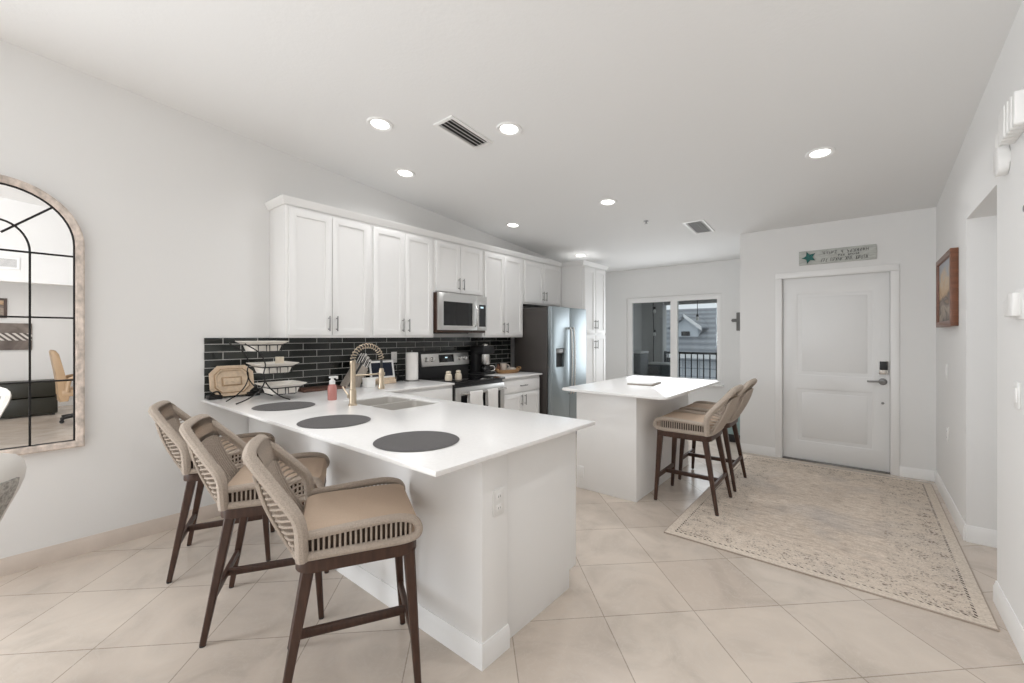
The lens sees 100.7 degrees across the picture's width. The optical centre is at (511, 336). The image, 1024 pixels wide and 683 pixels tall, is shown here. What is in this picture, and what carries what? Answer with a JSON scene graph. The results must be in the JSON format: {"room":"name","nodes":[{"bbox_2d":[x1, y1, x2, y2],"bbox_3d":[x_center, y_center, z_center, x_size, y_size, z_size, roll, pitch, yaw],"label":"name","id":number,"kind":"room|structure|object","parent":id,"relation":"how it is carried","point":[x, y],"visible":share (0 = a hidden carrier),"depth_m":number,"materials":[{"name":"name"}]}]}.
{"room":"kitchen","nodes":[
{"label":"kitchen","id":0,"kind":"room"},
{"bbox_2d":[0,40,558,558],"bbox_3d":[-2.084,-0.354,3.606,0.150,3.478,11.180,0,0,40],"label":"wall","id":1,"kind":"structure","parent":0,"point":[171,213],"depth_m":2.96,"materials":[{"name":"white paint"}]},
{"bbox_2d":[0,175,84,454],"bbox_3d":[-2.950,-0.116,2.421,0.045,1.622,0.720,0,0,40],"label":"arched mirror","id":2,"kind":"object","parent":1,"relation":"attached to","point":[42,245],"visible":1,"depth_m":2.55,"materials":[{"name":"mirror"}]},
{"bbox_2d":[0,503,219,576],"bbox_3d":[-3.827,1.335,1.388,0.014,0.100,5.260,0,0,40],"label":"baseboard","id":3,"kind":"structure","parent":1,"relation":"attached to","point":[50,554],"depth_m":2.74,"materials":[{"name":"paint"}]},
{"bbox_2d":[270,204,369,337],"bbox_3d":[-1.656,-0.522,3.739,0.356,1.066,0.756,0,0,40],"label":"upper cabinet","id":4,"kind":"object","parent":1,"relation":"attached to","point":[320,261],"visible":1,"depth_m":3.55,"materials":[{"name":"white paint"}]},
{"bbox_2d":[265,194,607,269],"bbox_3d":[-0.262,-1.083,5.140,0.724,0.055,4.773,0,0,40],"label":"crown molding","id":5,"kind":"structure","parent":4,"relation":"on","point":[282,199],"depth_m":4.19,"materials":[{"name":"white paint"}]},
{"bbox_2d":[391,352,396,362],"bbox_3d":[-1.249,0.220,4.492,0.008,0.115,0.070,0,0,40],"label":"wall outlet","id":6,"kind":"object","parent":1,"relation":"attached to","point":[393,354],"visible":0.91,"depth_m":4.49,"materials":[{"name":"white plastic"}]},
{"bbox_2d":[370,223,432,337],"bbox_3d":[-1.176,-0.522,4.320,0.356,1.066,0.752,0,0,40],"label":"upper cabinet","id":7,"kind":"object","parent":1,"relation":"attached to","point":[401,262],"visible":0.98,"depth_m":4.18,"materials":[{"name":"white paint"}]},
{"bbox_2d":[433,238,481,295],"bbox_3d":[-0.694,-0.765,4.902,0.356,0.580,0.760,0,0,40],"label":"upper cabinet","id":8,"kind":"object","parent":1,"relation":"attached to","point":[457,268],"visible":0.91,"depth_m":4.76,"materials":[{"name":"white paint"}]},
{"bbox_2d":[433,292,486,333],"bbox_3d":[-0.667,-0.253,4.880,0.430,0.440,0.750,0,0,40],"label":"microwave","id":9,"kind":"object","parent":8,"relation":"attached to","point":[453,313],"visible":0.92,"depth_m":4.71,"materials":[{"name":"silver"}]},
{"bbox_2d":[465,249,522,336],"bbox_3d":[-0.202,-0.522,5.496,0.356,1.066,0.782,0,0,40],"label":"upper cabinet","id":10,"kind":"object","parent":1,"relation":"attached to","point":[502,274],"visible":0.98,"depth_m":5.37,"materials":[{"name":"white paint"}]},
{"bbox_2d":[523,259,560,307],"bbox_3d":[0.347,-0.750,6.161,0.356,0.610,0.943,0,0,40],"label":"upper cabinet","id":11,"kind":"object","parent":1,"relation":"attached to","point":[541,281],"visible":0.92,"depth_m":6.02,"materials":[{"name":"white paint"}]},
{"bbox_2d":[0,0,1021,272],"bbox_3d":[-0.347,-1.653,2.169,4.660,1.059,11.180,0,0,40],"label":"ceiling","id":12,"kind":"structure","parent":0,"point":[674,112],"depth_m":2.66,"materials":[{"name":"white paint"}]},
{"bbox_2d":[367,117,392,131],"bbox_3d":[-0.972,-1.562,3.122,0.187,0.029,0.187,0,0,-45],"label":"recessed light","id":13,"kind":"object","parent":12,"relation":"in","point":[381,124],"visible":1,"depth_m":3.12,"materials":[{"name":"white paint"}]},
{"bbox_2d":[395,168,414,177],"bbox_3d":[-0.991,-1.511,3.926,0.187,0.029,0.187,0,0,-45],"label":"recessed light","id":14,"kind":"object","parent":12,"relation":"in","point":[405,173],"visible":1,"depth_m":3.92,"materials":[{"name":"white paint"}]},
{"bbox_2d":[433,115,492,149],"bbox_3d":[-0.362,-1.521,3.187,0.200,0.053,0.429,0,0,40],"label":"ceiling vent","id":15,"kind":"object","parent":12,"relation":"in","point":[450,125],"visible":1,"depth_m":3.17,"materials":[{"name":"metal"}]},
{"bbox_2d":[496,122,521,136],"bbox_3d":[-0.022,-1.513,3.097,0.187,0.029,0.187,0,0,-45],"label":"recessed light","id":16,"kind":"object","parent":12,"relation":"in","point":[509,129],"visible":1,"depth_m":3.09,"materials":[{"name":"white paint"}]},
{"bbox_2d":[505,222,520,227],"bbox_3d":[0.013,-1.373,5.231,0.187,0.029,0.187,0,0,-45],"label":"recessed light","id":17,"kind":"object","parent":12,"relation":"in","point":[511,224],"visible":1,"depth_m":5.24,"materials":[{"name":"white paint"}]},
{"bbox_2d":[574,254,586,256],"bbox_3d":[1.048,-1.237,6.479,0.187,0.029,0.187,0,0,-45],"label":"recessed light","id":18,"kind":"object","parent":12,"relation":"in","point":[575,255],"visible":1,"depth_m":6.47,"materials":[{"name":"white paint"}]},
{"bbox_2d":[599,198,616,205],"bbox_3d":[0.985,-1.378,4.352,0.187,0.029,0.187,0,0,-45],"label":"recessed light","id":19,"kind":"object","parent":12,"relation":"in","point":[604,202],"visible":1,"depth_m":4.35,"materials":[{"name":"white paint"}]},
{"bbox_2d":[682,219,714,234],"bbox_3d":[2.182,-1.273,4.943,0.230,0.055,0.479,0,0,40],"label":"ceiling vent","id":20,"kind":"object","parent":12,"relation":"in","point":[701,226],"visible":1,"depth_m":4.93,"materials":[{"name":"metal"}]},
{"bbox_2d":[805,147,835,159],"bbox_3d":[2.323,-1.381,3.197,0.187,0.029,0.187,0,0,-45],"label":"recessed light","id":21,"kind":"object","parent":12,"relation":"in","point":[822,152],"visible":1,"depth_m":3.19,"materials":[{"name":"white paint"}]},
{"bbox_2d":[0,433,1023,682],"bbox_3d":[1.246,1.445,0.800,8.900,0.120,11.220,0,0,40],"label":"floor","id":22,"kind":"structure","parent":0,"point":[642,603],"depth_m":2.03,"materials":[{"name":"tile"}]},
{"bbox_2d":[0,453,26,521],"bbox_3d":[-1.929,0.891,1.304,0.485,0.995,0.576,0,0,40],"label":"tub chair","id":23,"kind":"object","parent":22,"relation":"on","point":[13,467],"visible":1,"depth_m":1.44,"materials":[{"name":"white leather"}]},
{"bbox_2d":[148,400,274,583],"bbox_3d":[-1.870,0.891,2.683,0.626,0.988,0.532,0,0,-26],"label":"bar stool","id":24,"kind":"object","parent":22,"relation":"on","point":[166,415],"visible":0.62,"depth_m":2.46,"materials":[{"name":"wicker"}]},
{"bbox_2d":[221,437,271,454],"bbox_3d":[-1.790,0.742,2.723,0.426,0.103,0.410,0,0,-26],"label":"cushion","id":25,"kind":"object","parent":24,"relation":"on","point":[246,439],"depth_m":2.79,"materials":[{"name":"fabric"}]},
{"bbox_2d":[179,414,329,647],"bbox_3d":[-1.292,0.891,2.184,0.626,0.988,0.532,0,0,-20],"label":"bar stool","id":26,"kind":"object","parent":22,"relation":"on","point":[233,489],"visible":0.84,"depth_m":2.03,"materials":[{"name":"wicker"}]},
{"bbox_2d":[228,457,326,487],"bbox_3d":[-1.209,0.742,2.215,0.426,0.103,0.410,0,0,-20],"label":"cushion","id":27,"kind":"object","parent":26,"relation":"on","point":[317,466],"depth_m":2.20,"materials":[{"name":"fabric"}]},
{"bbox_2d":[242,434,422,682],"bbox_3d":[-0.722,0.891,1.737,0.626,0.988,0.532,0,0,-22],"label":"bar stool","id":28,"kind":"object","parent":22,"relation":"on","point":[337,526],"visible":1,"depth_m":1.61,"materials":[{"name":"fabric"}]},
{"bbox_2d":[303,484,415,533],"bbox_3d":[-0.640,0.742,1.771,0.426,0.103,0.410,0,0,-22],"label":"cushion","id":29,"kind":"object","parent":28,"relation":"on","point":[324,507],"depth_m":1.74,"materials":[{"name":"fabric"}]},
{"bbox_2d":[249,417,575,671],"bbox_3d":[-0.876,0.938,2.893,2.617,0.894,0.799,0,0,40],"label":"base cabinet","id":30,"kind":"object","parent":22,"relation":"on","point":[481,578],"visible":0.46,"depth_m":1.99,"materials":[{"name":"white paint"}]},
{"bbox_2d":[202,379,594,476],"bbox_3d":[-0.669,0.481,3.093,2.684,0.020,1.977,0,0,40],"label":"countertop","id":31,"kind":"structure","parent":30,"relation":"on","point":[485,433],"depth_m":2.30,"materials":[{"name":"white stone"}]},
{"bbox_2d":[206,388,259,399],"bbox_3d":[-2.161,0.386,3.293,0.111,0.171,0.350,0,0,40],"label":"easel","id":32,"kind":"object","parent":31,"relation":"on","point":[250,393],"visible":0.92,"depth_m":3.18,"materials":[{"name":"black metal"}]},
{"bbox_2d":[209,365,253,395],"bbox_3d":[-2.178,0.342,3.301,0.064,0.232,0.300,0,0,40],"label":"decorative tray","id":33,"kind":"object","parent":32,"relation":"on","point":[230,380],"visible":0.97,"depth_m":3.29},
{"bbox_2d":[226,343,301,404],"bbox_3d":[-1.854,0.259,3.166,0.355,0.425,0.440,0,0,40],"label":"tiered stand","id":34,"kind":"object","parent":31,"relation":"on","point":[269,345],"visible":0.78,"depth_m":3.12,"materials":[{"name":"black metal"}]},
{"bbox_2d":[235,341,288,350],"bbox_3d":[-1.861,0.070,3.162,0.272,0.074,0.286,0,0,40],"label":"serving dish","id":35,"kind":"object","parent":34,"relation":"on","point":[272,347],"visible":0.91,"depth_m":3.08,"materials":[{"name":"white ceramic"}]},
{"bbox_2d":[241,344,283,351],"bbox_3d":[-1.861,0.086,3.163,0.221,0.057,0.223,0,0,40],"label":"basket","id":36,"kind":"object","parent":34,"relation":"on","point":[269,345],"depth_m":3.10,"materials":[{"name":"white metal"}]},
{"bbox_2d":[246,361,298,373],"bbox_3d":[-1.805,0.233,3.200,0.272,0.074,0.286,0,0,40],"label":"serving dish","id":37,"kind":"object","parent":34,"relation":"on","point":[286,363],"visible":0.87,"depth_m":3.14,"materials":[{"name":"white ceramic"}]},
{"bbox_2d":[275,357,283,362],"bbox_3d":[-1.790,0.210,3.265,0.060,0.108,0.060,0,0,40],"label":"pillar candle","id":38,"kind":"object","parent":37,"relation":"in","point":[277,359],"visible":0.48,"depth_m":3.24,"materials":[{"name":"beige wax"}]},
{"bbox_2d":[251,366,293,373],"bbox_3d":[-1.804,0.249,3.200,0.221,0.057,0.223,0,0,40],"label":"basket","id":39,"kind":"object","parent":34,"relation":"on","point":[251,366],"depth_m":3.14,"materials":[{"name":"white metal"}]},
{"bbox_2d":[254,380,306,393],"bbox_3d":[-1.757,0.388,3.225,0.272,0.074,0.286,0,0,40],"label":"serving dish","id":40,"kind":"object","parent":34,"relation":"on","point":[288,383],"visible":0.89,"depth_m":3.19,"materials":[{"name":"white ceramic"}]},
{"bbox_2d":[260,386,301,394],"bbox_3d":[-1.757,0.405,3.226,0.221,0.057,0.223,0,0,40],"label":"basket","id":41,"kind":"object","parent":34,"relation":"on","point":[260,386],"depth_m":3.16,"materials":[{"name":"white metal"}]},
{"bbox_2d":[251,401,314,410],"bbox_3d":[-1.534,0.468,2.859,0.380,0.004,0.380,0,0,40],"label":"placemat","id":42,"kind":"object","parent":31,"relation":"on","point":[279,406],"visible":1,"depth_m":2.83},
{"bbox_2d":[297,385,345,392],"bbox_3d":[-1.705,0.460,3.760,0.220,0.022,0.380,0,0,40],"label":"cutting board","id":43,"kind":"object","parent":31,"relation":"on","point":[324,387],"visible":0.57,"depth_m":3.67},
{"bbox_2d":[327,376,337,400],"bbox_3d":[-1.331,0.383,3.152,0.066,0.176,0.076,0,0,40],"label":"soap dispenser","id":44,"kind":"object","parent":31,"relation":"on","point":[332,388],"visible":1,"depth_m":3.13,"materials":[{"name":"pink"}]},
{"bbox_2d":[327,384,336,400],"bbox_3d":[-1.335,0.412,3.148,0.066,0.118,0.066,0,0,40],"label":"bottle","id":45,"kind":"object","parent":44,"relation":"attached to","point":[332,388],"depth_m":3.12,"materials":[{"name":"pink"}]},
{"bbox_2d":[296,414,370,428],"bbox_3d":[-0.982,0.468,2.350,0.380,0.004,0.380,0,0,40],"label":"placemat","id":46,"kind":"object","parent":31,"relation":"on","point":[330,421],"visible":1,"depth_m":2.33,"materials":[{"name":"fabric"}]},
{"bbox_2d":[340,353,371,388],"bbox_3d":[-1.462,0.315,3.969,0.126,0.313,0.282,0,0,40],"label":"knife block","id":47,"kind":"object","parent":31,"relation":"on","point":[363,361],"visible":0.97,"depth_m":3.95,"materials":[{"name":"grey wood"}]},
{"bbox_2d":[342,343,384,405],"bbox_3d":[-1.050,0.259,3.017,0.135,0.425,0.280,0,0,40],"label":"faucet","id":48,"kind":"object","parent":31,"relation":"on","point":[352,396],"visible":1,"depth_m":2.93,"materials":[{"name":"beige metal"}]},
{"bbox_2d":[362,377,375,387],"bbox_3d":[-1.332,0.428,3.947,0.091,0.086,0.091,0,0,40],"label":"box","id":49,"kind":"object","parent":31,"relation":"on","point":[368,382],"visible":1,"depth_m":3.92,"materials":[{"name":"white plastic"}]},
{"bbox_2d":[369,360,395,384],"bbox_3d":[-1.291,0.358,4.267,0.130,0.226,0.280,0,0,40],"label":"frame","id":50,"kind":"object","parent":31,"relation":"on","point":[389,377],"visible":0.62,"depth_m":4.27,"materials":[{"name":"white plastic"}]},
{"bbox_2d":[348,396,436,409],"bbox_3d":[-0.871,0.562,3.057,0.614,0.166,0.394,0,0,40],"label":"sink","id":51,"kind":"object","parent":31,"relation":"in","point":[390,403],"visible":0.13,"depth_m":3.18,"materials":[{"name":"white metal"}]},
{"bbox_2d":[394,368,402,381],"bbox_3d":[-1.198,0.401,4.450,0.086,0.141,0.075,0,0,40],"label":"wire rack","id":52,"kind":"object","parent":31,"relation":"on","point":[397,372],"visible":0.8,"depth_m":4.46,"materials":[{"name":"black metal"}]},
{"bbox_2d":[404,351,419,381],"bbox_3d":[-1.066,0.310,4.516,0.160,0.321,0.160,0,0,40],"label":"paper towel holder","id":53,"kind":"object","parent":31,"relation":"on","point":[411,357],"visible":1,"depth_m":4.46,"materials":[{"name":"paper"}]},
{"bbox_2d":[373,431,459,451],"bbox_3d":[-0.428,0.468,1.911,0.380,0.004,0.380,0,0,40],"label":"placemat","id":54,"kind":"object","parent":31,"relation":"on","point":[412,441],"visible":1,"depth_m":1.88,"materials":[{"name":"fabric"}]},
{"bbox_2d":[493,487,503,517],"bbox_3d":[-0.058,0.720,1.845,0.008,0.115,0.070,0,0,40],"label":"wall outlet","id":55,"kind":"object","parent":30,"relation":"attached to","point":[498,494],"visible":1,"depth_m":1.84,"materials":[{"name":"white plastic"}]},
{"bbox_2d":[497,492,501,499],"bbox_3d":[-0.056,0.695,1.844,0.004,0.028,0.032,0,0,40],"label":"socket","id":56,"kind":"object","parent":55,"relation":"attached to","point":[499,494],"depth_m":1.84,"materials":[{"name":"white plastic"}]},
{"bbox_2d":[497,504,501,511],"bbox_3d":[-0.056,0.745,1.844,0.004,0.028,0.032,0,0,40],"label":"socket","id":57,"kind":"object","parent":55,"relation":"attached to","point":[499,506],"depth_m":1.84,"materials":[{"name":"white plastic"}]},
{"bbox_2d":[392,385,451,400],"bbox_3d":[-1.076,0.938,4.190,0.656,0.894,0.805,0,0,40],"label":"base cabinet","id":58,"kind":"object","parent":22,"relation":"on","point":[443,392],"visible":0.02,"depth_m":4.12,"materials":[{"name":"white paint"}]},
{"bbox_2d":[418,350,506,407],"bbox_3d":[-0.551,0.762,4.775,0.720,1.185,0.755,0,0,40],"label":"range","id":59,"kind":"object","parent":22,"relation":"on","point":[432,365],"visible":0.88,"depth_m":4.79,"materials":[{"name":"black metal"}]},
{"bbox_2d":[445,371,451,380],"bbox_3d":[-0.664,0.410,4.437,0.076,0.102,0.076,0,0,40],"label":"shaker","id":60,"kind":"object","parent":59,"relation":"on","point":[448,377],"visible":1,"depth_m":4.41,"materials":[{"name":"beige"}]},
{"bbox_2d":[455,370,461,379],"bbox_3d":[-0.575,0.410,4.545,0.076,0.102,0.076,0,0,40],"label":"shaker","id":61,"kind":"object","parent":59,"relation":"on","point":[458,376],"visible":1,"depth_m":4.52,"materials":[{"name":"beige"}]},
{"bbox_2d":[421,374,504,383],"bbox_3d":[-0.542,0.474,4.768,0.587,0.022,0.755,0,0,40],"label":"cooktop","id":62,"kind":"object","parent":59,"relation":"in","point":[466,378],"depth_m":4.69,"materials":[{"name":"black glass"}]},
{"bbox_2d":[467,390,482,404],"bbox_3d":[-0.385,0.767,4.432,0.054,0.400,0.198,0,0,40],"label":"dish towel","id":63,"kind":"object","parent":59,"relation":"hanging from","point":[475,397],"visible":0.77,"depth_m":4.42,"materials":[{"name":"white fabric"}]},
{"bbox_2d":[485,388,497,406],"bbox_3d":[-0.220,0.732,4.632,0.054,0.330,0.169,0,0,40],"label":"dish towel","id":64,"kind":"object","parent":59,"relation":"hanging from","point":[491,397],"visible":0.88,"depth_m":4.61,"materials":[{"name":"white fabric"}]},
{"bbox_2d":[503,375,538,412],"bbox_3d":[-0.095,0.938,5.375,0.656,0.894,0.738,0,0,40],"label":"base cabinet","id":65,"kind":"object","parent":22,"relation":"on","point":[521,393],"visible":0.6,"depth_m":5.18,"materials":[{"name":"white paint"}]},
{"bbox_2d":[476,371,541,378],"bbox_3d":[-0.097,0.481,5.377,0.654,0.020,0.747,0,0,40],"label":"countertop","id":66,"kind":"structure","parent":65,"relation":"on","point":[518,374],"depth_m":5.26,"materials":[{"name":"white stone"}]},
{"bbox_2d":[470,344,494,374],"bbox_3d":[-0.363,0.280,5.316,0.263,0.383,0.210,0,0,40],"label":"coffee maker","id":67,"kind":"object","parent":66,"relation":"on","point":[479,355],"visible":1,"depth_m":5.26,"materials":[{"name":"black plastic"}]},
{"bbox_2d":[495,366,520,373],"bbox_3d":[-0.050,0.437,5.525,0.260,0.069,0.490,0,0,40],"label":"serving tray","id":68,"kind":"object","parent":66,"relation":"on","point":[517,369],"visible":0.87,"depth_m":5.39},
{"bbox_2d":[500,363,509,369],"bbox_3d":[-0.099,0.404,5.457,0.097,0.117,0.110,0,0,40],"label":"mug","id":69,"kind":"object","parent":68,"relation":"in","point":[503,366],"visible":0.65,"depth_m":5.42,"materials":[{"name":"beige"}]},
{"bbox_2d":[515,306,585,433],"bbox_3d":[0.578,0.497,5.930,0.690,1.775,0.875,0,0,40],"label":"refrigerator","id":70,"kind":"object","parent":22,"relation":"on","point":[552,344],"visible":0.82,"depth_m":5.63,"materials":[{"name":"grey"}]},
{"bbox_2d":[561,264,604,383],"bbox_3d":[1.019,0.165,6.671,0.722,2.440,0.700,0,0,40],"label":"pantry cabinet","id":71,"kind":"object","parent":22,"relation":"on","point":[582,286],"visible":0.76,"depth_m":6.40,"materials":[{"name":"white paint"}]},
{"bbox_2d":[562,376,719,501],"bbox_3d":[1.333,0.928,4.197,0.965,0.914,1.643,0,0,40],"label":"kitchen island","id":72,"kind":"object","parent":22,"relation":"on","point":[616,455],"visible":0.98,"depth_m":3.73,"materials":[{"name":"white paint"}]},
{"bbox_2d":[578,465,583,477],"bbox_3d":[0.626,1.232,3.871,0.060,0.105,0.008,0,0,40],"label":"outlet","id":73,"kind":"object","parent":72,"relation":"attached to","point":[580,467],"depth_m":3.87,"materials":[{"name":"white plastic"}]},
{"bbox_2d":[627,380,660,385],"bbox_3d":[1.320,0.463,4.223,0.250,0.017,0.330,0,0,33],"label":"notebook","id":74,"kind":"object","parent":72,"relation":"on","point":[637,382],"visible":0.99,"depth_m":4.15,"materials":[{"name":"white paper"}]},
{"bbox_2d":[728,416,739,442],"bbox_3d":[3.064,1.202,5.732,0.255,0.366,0.500,0,0,40],"label":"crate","id":75,"kind":"object","parent":22,"relation":"on","point":[730,430],"visible":0.09,"depth_m":5.55,"materials":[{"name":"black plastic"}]},
{"bbox_2d":[664,454,999,631],"bbox_3d":[2.497,1.381,3.479,1.582,0.008,2.575,0,0,40],"label":"area rug","id":76,"kind":"object","parent":22,"relation":"on","point":[890,538],"visible":0.87,"depth_m":2.98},
{"bbox_2d":[653,384,743,515],"bbox_3d":[1.579,0.883,3.562,0.626,0.988,0.532,0,0,39],"label":"bar stool","id":77,"kind":"object","parent":76,"relation":"on","point":[703,427],"visible":1,"depth_m":3.46,"materials":[{"name":"wicker"}]},
{"bbox_2d":[657,412,718,431],"bbox_3d":[1.510,0.734,3.618,0.426,0.103,0.410,0,0,39],"label":"cushion","id":78,"kind":"object","parent":77,"relation":"on","point":[691,416],"depth_m":3.53,"materials":[{"name":"fabric"}]},
{"bbox_2d":[678,378,756,491],"bbox_3d":[1.984,0.883,4.071,0.626,0.988,0.532,0,0,39],"label":"bar stool","id":79,"kind":"object","parent":76,"relation":"on","point":[745,394],"visible":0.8,"depth_m":4.00,"materials":[{"name":"wood"}]},
{"bbox_2d":[685,403,713,411],"bbox_3d":[1.915,0.734,4.126,0.426,0.103,0.410,0,0,39],"label":"cushion","id":80,"kind":"object","parent":79,"relation":"on","point":[697,405],"depth_m":4.19,"materials":[{"name":"fabric"}]},
{"bbox_2d":[634,303,641,350],"bbox_3d":[2.261,0.245,8.318,0.120,2.320,1.620,0,0,40],"label":"wall","id":81,"kind":"structure","parent":0,"point":[637,306],"depth_m":8.57,"materials":[{"name":"grey paint"}]},
{"bbox_2d":[642,302,665,361],"bbox_3d":[2.906,0.245,8.666,0.430,2.320,0.220,0,0,40],"label":"column","id":82,"kind":"structure","parent":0,"point":[647,308],"depth_m":8.56,"materials":[{"name":"grey paint"}]},
{"bbox_2d":[653,302,655,361],"bbox_3d":[2.858,-0.195,8.502,0.063,1.400,0.070,0,0,-1],"label":"string lights","id":83,"kind":"object","parent":82,"relation":"hanging from","point":[654,308],"visible":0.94,"depth_m":8.52,"materials":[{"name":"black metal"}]},
{"bbox_2d":[605,259,739,404],"bbox_3d":[2.523,0.110,6.958,2.698,2.550,0.140,0,0,40],"label":"wall","id":84,"kind":"structure","parent":0,"point":[723,277],"depth_m":6.73,"materials":[{"name":"white paint"}]},
{"bbox_2d":[627,293,723,386],"bbox_3d":[2.567,0.048,6.845,1.570,1.405,0.160,0,0,40],"label":"window","id":85,"kind":"structure","parent":84,"relation":"in","point":[674,300],"depth_m":6.83,"materials":[{"name":"white paint"}]},
{"bbox_2d":[731,313,739,330],"bbox_3d":[3.304,-0.217,6.210,0.168,0.265,0.018,0,0,40],"label":"wall cross","id":86,"kind":"object","parent":84,"relation":"attached to","point":[737,320],"visible":0.71,"depth_m":6.20,"materials":[{"name":"grey metal"}]},
{"bbox_2d":[664,299,716,304],"bbox_3d":[2.978,-0.850,7.757,3.500,0.430,1.650,0,0,40],"label":"ceiling","id":87,"kind":"structure","parent":0,"point":[711,300],"depth_m":8.16,"materials":[{"name":"grey"}]},
{"bbox_2d":[740,207,935,470],"bbox_3d":[3.446,0.059,4.638,1.682,2.651,0.140,0,0,40],"label":"wall","id":88,"kind":"structure","parent":0,"point":[907,239],"depth_m":4.31,"materials":[{"name":"white paint"}]},
{"bbox_2d":[740,443,774,456],"bbox_3d":[2.890,1.335,4.997,0.367,0.100,0.014,0,0,40],"label":"baseboard","id":89,"kind":"structure","parent":88,"relation":"attached to","point":[755,449],"depth_m":4.98,"materials":[{"name":"white paint"}]},
{"bbox_2d":[782,456,889,473],"bbox_3d":[3.474,1.379,4.588,0.921,0.012,0.100,0,0,40],"label":"trim","id":90,"kind":"structure","parent":88,"relation":"attached to","point":[871,470],"depth_m":4.53,"materials":[{"name":"silver metal"}]},
{"bbox_2d":[783,272,889,471],"bbox_3d":[3.460,0.359,4.571,0.917,2.028,0.096,0,0,40],"label":"door","id":91,"kind":"structure","parent":88,"relation":"in","point":[836,329],"depth_m":4.55,"materials":[{"name":"white paint"}]},
{"bbox_2d":[775,264,898,475],"bbox_3d":[3.479,0.331,4.594,1.055,2.108,0.146,0,0,40],"label":"trim","id":92,"kind":"structure","parent":88,"relation":"attached to","point":[893,269],"depth_m":4.43,"materials":[{"name":"white paint"}]},
{"bbox_2d":[799,244,876,265],"bbox_3d":[3.453,-0.866,4.519,0.656,0.152,0.034,0,0,40],"label":"wall sign","id":93,"kind":"object","parent":88,"relation":"attached to","point":[863,252],"visible":1,"depth_m":4.50,"materials":[{"name":"grey wood"}]},
{"bbox_2d":[899,466,934,481],"bbox_3d":[3.945,1.335,4.125,0.260,0.100,0.014,0,0,40],"label":"baseboard","id":94,"kind":"structure","parent":88,"relation":"attached to","point":[922,474],"depth_m":4.12,"materials":[{"name":"white paint"}]},
{"bbox_2d":[936,0,1023,628],"bbox_3d":[1.016,-0.354,0.263,0.150,3.478,9.980,0,0,40],"label":"wall","id":95,"kind":"structure","parent":0,"point":[980,213],"depth_m":2.79,"materials":[{"name":"white paint"}]},
{"bbox_2d":[945,364,947,377],"bbox_3d":[3.612,0.285,3.527,0.010,0.115,0.070,0,0,40],"label":"light switch","id":96,"kind":"object","parent":95,"relation":"attached to","point":[946,365],"visible":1,"depth_m":3.51,"materials":[{"name":"white plastic"}]},
{"bbox_2d":[936,247,958,327],"bbox_3d":[3.491,-0.365,3.408,0.045,0.574,0.783,0,0,40],"label":"framed picture","id":97,"kind":"object","parent":95,"relation":"attached to","point":[947,266],"visible":1,"depth_m":3.29},
{"bbox_2d":[946,427,948,441],"bbox_3d":[3.581,0.805,3.488,0.008,0.115,0.070,0,0,40],"label":"wall outlet","id":98,"kind":"object","parent":95,"relation":"attached to","point":[947,428],"visible":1,"depth_m":3.47,"materials":[{"name":"white plastic"}]},
{"bbox_2d":[934,470,965,540],"bbox_3d":[3.558,1.330,3.465,0.014,0.110,1.525,0,0,40],"label":"baseboard","id":99,"kind":"structure","parent":95,"relation":"attached to","point":[955,514],"depth_m":3.26,"materials":[{"name":"white paint"}]},
{"bbox_2d":[966,525,996,547],"bbox_3d":[3.127,1.330,2.823,0.140,0.110,0.014,0,0,40],"label":"baseboard","id":100,"kind":"object","parent":95,"relation":"attached to","point":[977,535],"visible":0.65,"depth_m":2.82,"materials":[{"name":"white paint"}]},
{"bbox_2d":[993,89,1023,176],"bbox_3d":[2.271,-0.910,1.941,0.055,0.250,0.445,0,0,40],"label":"door chime","id":101,"kind":"object","parent":95,"relation":"attached to","point":[1011,116],"visible":1,"depth_m":1.90,"materials":[{"name":"white plastic"}]},
{"bbox_2d":[993,581,1023,662],"bbox_3d":[2.186,1.330,1.806,0.014,0.110,1.070,0,0,40],"label":"baseboard","id":102,"kind":"structure","parent":95,"relation":"attached to","point":[1014,627],"depth_m":1.98,"materials":[{"name":"white paint"}]},
{"bbox_2d":[1004,288,1023,319],"bbox_3d":[2.275,-0.142,1.927,0.032,0.135,0.270,0,0,40],"label":"thermostat","id":103,"kind":"object","parent":95,"relation":"attached to","point":[1014,303],"visible":1,"depth_m":1.87,"materials":[{"name":"white plastic"}]},
{"bbox_2d":[1014,381,1019,409],"bbox_3d":[2.280,0.265,1.917,0.010,0.120,0.075,0,0,40],"label":"light switch","id":104,"kind":"object","parent":95,"relation":"attached to","point":[1016,384],"visible":1,"depth_m":1.90,"materials":[{"name":"white plastic"}]},
{"bbox_3d":[2.952,1.470,7.726,3.500,0.130,1.570,0,0,40],"label":"floor","id":105,"kind":"structure","parent":0,"visible":0},
{"bbox_2d":[634,351,648,374],"bbox_3d":[2.248,0.835,7.848,0.440,1.140,0.380,0,0,40],"label":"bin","id":106,"kind":"object","parent":105,"relation":"on","point":[640,357],"visible":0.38,"depth_m":7.63,"materials":[{"name":"grey"}]},
{"bbox_2d":[648,362,669,376],"bbox_3d":[2.842,0.950,8.064,0.480,0.910,0.470,0,0,40],"label":"base cabinet","id":107,"kind":"object","parent":105,"relation":"on","point":[654,368],"visible":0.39,"depth_m":7.87,"materials":[{"name":"grey"}]},
{"bbox_2d":[664,351,716,378],"bbox_3d":[3.884,0.850,7.848,2.120,1.110,0.045,0,0,40],"label":"balcony railing","id":108,"kind":"object","parent":105,"relation":"on","point":[666,353],"visible":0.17,"depth_m":8.11,"materials":[{"name":"black"}]},
{"label":"outside","id":109,"kind":"structure","parent":0,"visible":0},
{"bbox_3d":[24.166,4.485,44.900,100.000,0.200,80.000,0,0,40],"label":"floor","id":110,"kind":"structure","parent":109,"visible":0},
{"bbox_2d":[666,308,716,378],"bbox_3d":[11.652,1.310,26.635,29.000,6.150,13.300,0,0,40],"label":"house","id":111,"kind":"structure","parent":110,"relation":"on","point":[700,335],"depth_m":22.15,"materials":[{"name":"grey wood"}]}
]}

